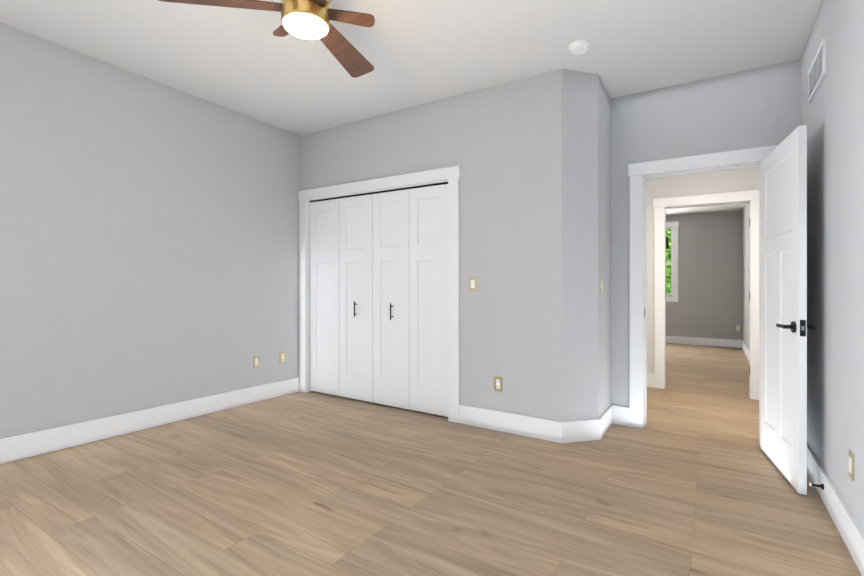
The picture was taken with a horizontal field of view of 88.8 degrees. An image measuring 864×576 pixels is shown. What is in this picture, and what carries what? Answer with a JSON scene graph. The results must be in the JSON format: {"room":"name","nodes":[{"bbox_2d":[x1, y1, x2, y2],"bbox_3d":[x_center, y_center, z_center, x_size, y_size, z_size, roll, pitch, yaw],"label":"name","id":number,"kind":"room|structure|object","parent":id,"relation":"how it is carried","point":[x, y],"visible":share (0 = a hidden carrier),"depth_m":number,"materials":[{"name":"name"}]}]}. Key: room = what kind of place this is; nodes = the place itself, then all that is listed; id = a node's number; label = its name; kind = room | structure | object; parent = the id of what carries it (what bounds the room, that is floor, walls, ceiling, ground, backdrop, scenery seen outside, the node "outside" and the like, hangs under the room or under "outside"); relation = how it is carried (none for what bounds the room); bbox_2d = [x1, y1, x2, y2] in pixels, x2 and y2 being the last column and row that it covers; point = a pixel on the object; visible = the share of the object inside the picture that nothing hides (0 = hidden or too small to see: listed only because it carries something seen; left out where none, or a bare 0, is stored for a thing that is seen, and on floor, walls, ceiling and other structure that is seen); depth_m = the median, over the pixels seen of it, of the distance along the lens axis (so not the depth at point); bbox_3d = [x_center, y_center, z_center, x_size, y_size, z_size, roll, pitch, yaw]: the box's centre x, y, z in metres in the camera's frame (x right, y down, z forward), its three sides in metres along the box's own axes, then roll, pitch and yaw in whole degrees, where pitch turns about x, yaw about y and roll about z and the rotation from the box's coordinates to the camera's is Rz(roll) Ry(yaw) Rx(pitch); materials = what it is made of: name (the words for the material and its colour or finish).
{"room":"empty bedroom","nodes":[
{"label":"empty bedroom","id":0,"kind":"room"},
{"bbox_2d":[0,23,299,438],"bbox_3d":[-2.380,-0.275,3.331,0.120,2.770,4.837,0,0,32],"label":"wall","id":1,"kind":"structure","parent":0,"point":[149,243],"depth_m":3.35,"materials":[{"name":"grey paint"}]},
{"bbox_2d":[253,355,259,367],"bbox_3d":[-1.702,0.717,4.281,0.008,0.115,0.070,0,0,32],"label":"electrical outlet","id":2,"kind":"object","parent":1,"relation":"attached to","point":[256,361],"visible":1,"depth_m":4.28,"materials":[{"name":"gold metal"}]},
{"bbox_2d":[280,351,285,362],"bbox_3d":[-1.537,0.715,4.541,0.008,0.116,0.070,0,0,32],"label":"electrical outlet","id":3,"kind":"object","parent":1,"relation":"attached to","point":[282,357],"visible":1,"depth_m":4.54,"materials":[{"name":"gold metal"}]},
{"bbox_2d":[0,0,822,215],"bbox_3d":[1.315,-1.633,5.075,4.493,0.173,11.740,0,0,32],"label":"ceiling","id":4,"kind":"structure","parent":0,"point":[246,62],"depth_m":2.95,"materials":[{"name":"white paint"}]},
{"bbox_2d":[158,0,374,77],"bbox_3d":[-0.559,-1.462,2.272,1.273,0.329,1.207,0,0,32],"label":"ceiling fan","id":5,"kind":"object","parent":4,"relation":"hanging from","point":[307,19],"visible":1,"depth_m":2.24,"materials":[{"name":"brown wood"}]},
{"bbox_2d":[569,40,589,54],"bbox_3d":[0.977,-1.588,2.922,0.136,0.041,0.136,0,0,32],"label":"smoke detector","id":6,"kind":"object","parent":4,"relation":"attached to","point":[577,47],"visible":0.96,"depth_m":2.89,"materials":[{"name":"white plastic"}]},
{"bbox_2d":[0,343,861,575],"bbox_3d":[1.315,1.167,5.074,4.493,0.173,11.740,0,0,32],"label":"floor","id":7,"kind":"structure","parent":0,"point":[690,479],"depth_m":2.35,"materials":[{"name":"brown wood"}]},
{"bbox_2d":[300,69,610,421],"bbox_3d":[0.046,-0.248,4.231,3.013,2.773,0.717,0,0,32],"label":"wall","id":8,"kind":"structure","parent":0,"point":[531,156],"depth_m":3.43,"materials":[{"name":"grey paint"}]},
{"bbox_2d":[310,199,339,395],"bbox_3d":[-1.112,0.092,4.601,0.428,2.006,0.032,0,0,32],"label":"closet door","id":9,"kind":"structure","parent":8,"relation":"in","point":[325,296],"depth_m":4.59,"materials":[{"name":"white wood"}]},
{"bbox_2d":[340,194,372,401],"bbox_3d":[-0.758,0.096,4.352,0.428,2.006,0.072,0,0,32],"label":"closet door","id":10,"kind":"structure","parent":8,"relation":"in","point":[356,297],"depth_m":4.35,"materials":[{"name":"white wood"}]},
{"bbox_2d":[298,166,460,422],"bbox_3d":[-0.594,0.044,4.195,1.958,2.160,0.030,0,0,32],"label":"trim","id":11,"kind":"structure","parent":8,"relation":"attached to","point":[452,175],"depth_m":3.76,"materials":[{"name":"white wood"}]},
{"bbox_2d":[373,189,408,408],"bbox_3d":[-0.393,0.100,4.120,0.428,2.006,0.072,0,0,32],"label":"closet door","id":12,"kind":"structure","parent":8,"relation":"in","point":[391,298],"depth_m":4.13,"materials":[{"name":"white wood"}]},
{"bbox_2d":[409,184,447,416],"bbox_3d":[-0.017,0.104,3.906,0.428,2.006,0.032,0,0,32],"label":"closet door","id":13,"kind":"structure","parent":8,"relation":"in","point":[428,299],"depth_m":3.90,"materials":[{"name":"white wood"}]},
{"bbox_2d":[0,377,863,575],"bbox_3d":[-0.502,1.040,2.210,4.253,0.221,4.717,0,0,32],"label":"baseboard","id":14,"kind":"structure","parent":8,"relation":"attached to","point":[32,444],"depth_m":3.28,"materials":[{"name":"white wood"}]},
{"bbox_2d":[809,482,823,489],"bbox_3d":[2.063,1.060,2.367,0.058,0.030,0.030,0,0,32],"label":"door stop","id":15,"kind":"object","parent":14,"relation":"attached to","point":[821,486],"visible":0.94,"depth_m":2.36,"materials":[{"name":"black metal"}]},
{"bbox_2d":[469,277,476,290],"bbox_3d":[0.336,-0.033,3.618,0.070,0.116,0.008,0,0,32],"label":"light switch","id":16,"kind":"object","parent":8,"relation":"attached to","point":[472,283],"visible":1,"depth_m":3.62,"materials":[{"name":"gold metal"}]},
{"bbox_2d":[494,376,501,391],"bbox_3d":[0.525,0.761,3.498,0.070,0.116,0.008,0,0,32],"label":"electrical outlet","id":17,"kind":"object","parent":8,"relation":"attached to","point":[497,383],"visible":1,"depth_m":3.50,"materials":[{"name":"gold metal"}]},
{"bbox_2d":[600,277,602,291],"bbox_3d":[1.303,-0.024,3.391,0.008,0.116,0.070,0,0,32],"label":"light switch","id":18,"kind":"object","parent":8,"relation":"attached to","point":[601,284],"visible":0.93,"depth_m":3.38,"materials":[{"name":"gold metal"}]},
{"bbox_2d":[647,167,758,373],"bbox_3d":[1.672,-0.229,5.748,4.373,2.783,0.120,0,0,32],"label":"wall","id":19,"kind":"structure","parent":0,"point":[745,179],"depth_m":4.99,"materials":[{"name":"grey paint"}]},
{"bbox_2d":[653,190,758,399],"bbox_3d":[3.023,0.067,4.872,1.028,2.188,0.150,0,0,32],"label":"door frame","id":20,"kind":"structure","parent":19,"relation":"attached to","point":[659,204],"depth_m":4.85,"materials":[{"name":"white wood"}]},
{"bbox_2d":[666,210,741,339],"bbox_3d":[4.419,-0.196,9.986,4.230,2.782,0.120,0,0,32],"label":"wall","id":21,"kind":"structure","parent":0,"point":[713,275],"depth_m":9.10,"materials":[{"name":"grey paint"}]},
{"bbox_2d":[666,221,678,301],"bbox_3d":[4.835,-0.565,9.704,1.049,1.725,0.150,0,0,32],"label":"window","id":22,"kind":"structure","parent":21,"relation":"in","point":[671,262],"depth_m":9.41,"materials":[{"name":"white wood"}]},
{"bbox_2d":[666,336,740,347],"bbox_3d":[4.382,1.097,9.928,4.230,0.193,0.016,0,0,32],"label":"baseboard","id":23,"kind":"structure","parent":21,"relation":"attached to","point":[708,341],"depth_m":9.12,"materials":[{"name":"white wood"}]},
{"bbox_2d":[611,59,799,406],"bbox_3d":[0.743,-0.240,4.285,4.373,2.783,0.120,0,0,32],"label":"wall","id":24,"kind":"structure","parent":0,"point":[753,108],"depth_m":3.46,"materials":[{"name":"grey paint"}]},
{"bbox_2d":[628,145,777,444],"bbox_3d":[2.084,0.066,3.434,1.008,2.169,0.180,0,0,32],"label":"door frame","id":25,"kind":"structure","parent":24,"relation":"attached to","point":[637,172],"depth_m":3.59,"materials":[{"name":"white wood"}]},
{"bbox_2d":[760,125,814,494],"bbox_3d":[2.210,0.122,2.760,0.193,2.029,0.771,0,0,32],"label":"door","id":26,"kind":"structure","parent":25,"relation":"attached to","point":[784,327],"depth_m":2.65,"materials":[{"name":"white wood"}]},
{"bbox_2d":[742,203,748,348],"bbox_3d":[4.953,-0.192,6.727,0.120,2.771,5.050,0,0,32],"label":"wall","id":27,"kind":"structure","parent":0,"point":[745,212],"depth_m":8.06,"materials":[{"name":"grey paint"}]},
{"bbox_2d":[741,340,748,360],"bbox_3d":[4.864,1.102,6.713,0.016,0.182,4.930,0,0,32],"label":"baseboard","id":28,"kind":"structure","parent":27,"relation":"attached to","point":[743,346],"depth_m":7.81,"materials":[{"name":"white wood"}]},
{"bbox_2d":[800,0,863,531],"bbox_3d":[1.345,-0.234,1.039,0.120,2.771,4.957,0,0,32],"label":"wall","id":29,"kind":"structure","parent":0,"point":[832,115],"depth_m":2.16,"materials":[{"name":"grey paint"}]},
{"bbox_2d":[808,37,825,102],"bbox_3d":[2.235,-1.253,2.567,0.013,0.198,0.440,0,0,32],"label":"air vent","id":30,"kind":"object","parent":29,"relation":"in","point":[816,72],"visible":1,"depth_m":2.51,"materials":[{"name":"grey metal"}]},
{"bbox_2d":[849,449,853,480],"bbox_3d":[1.836,0.775,1.934,0.008,0.116,0.070,0,0,32],"label":"electrical outlet","id":31,"kind":"object","parent":29,"relation":"attached to","point":[851,464],"visible":0.98,"depth_m":1.92,"materials":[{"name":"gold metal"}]},
{"bbox_3d":[1.290,-0.233,5.035,4.493,2.794,1.733,0,0,32],"label":"wall","id":32,"kind":"structure","parent":0,"visible":0},
{"bbox_2d":[647,374,653,387],"bbox_3d":[1.231,1.061,5.946,3.175,0.183,0.016,0,0,32],"label":"baseboard","id":33,"kind":"structure","parent":32,"relation":"attached to","point":[650,380],"depth_m":5.10,"materials":[{"name":"white wood"}]},
{"label":"outside","id":34,"kind":"structure","parent":0,"visible":0},
{"bbox_2d":[666,229,670,293],"bbox_3d":[6.168,-0.606,11.698,2.317,4.005,2.202,0,0,32],"label":"tree","id":35,"kind":"object","parent":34,"point":[668,259],"visible":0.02,"depth_m":11.32,"materials":[{"name":"green plant"}]}
]}

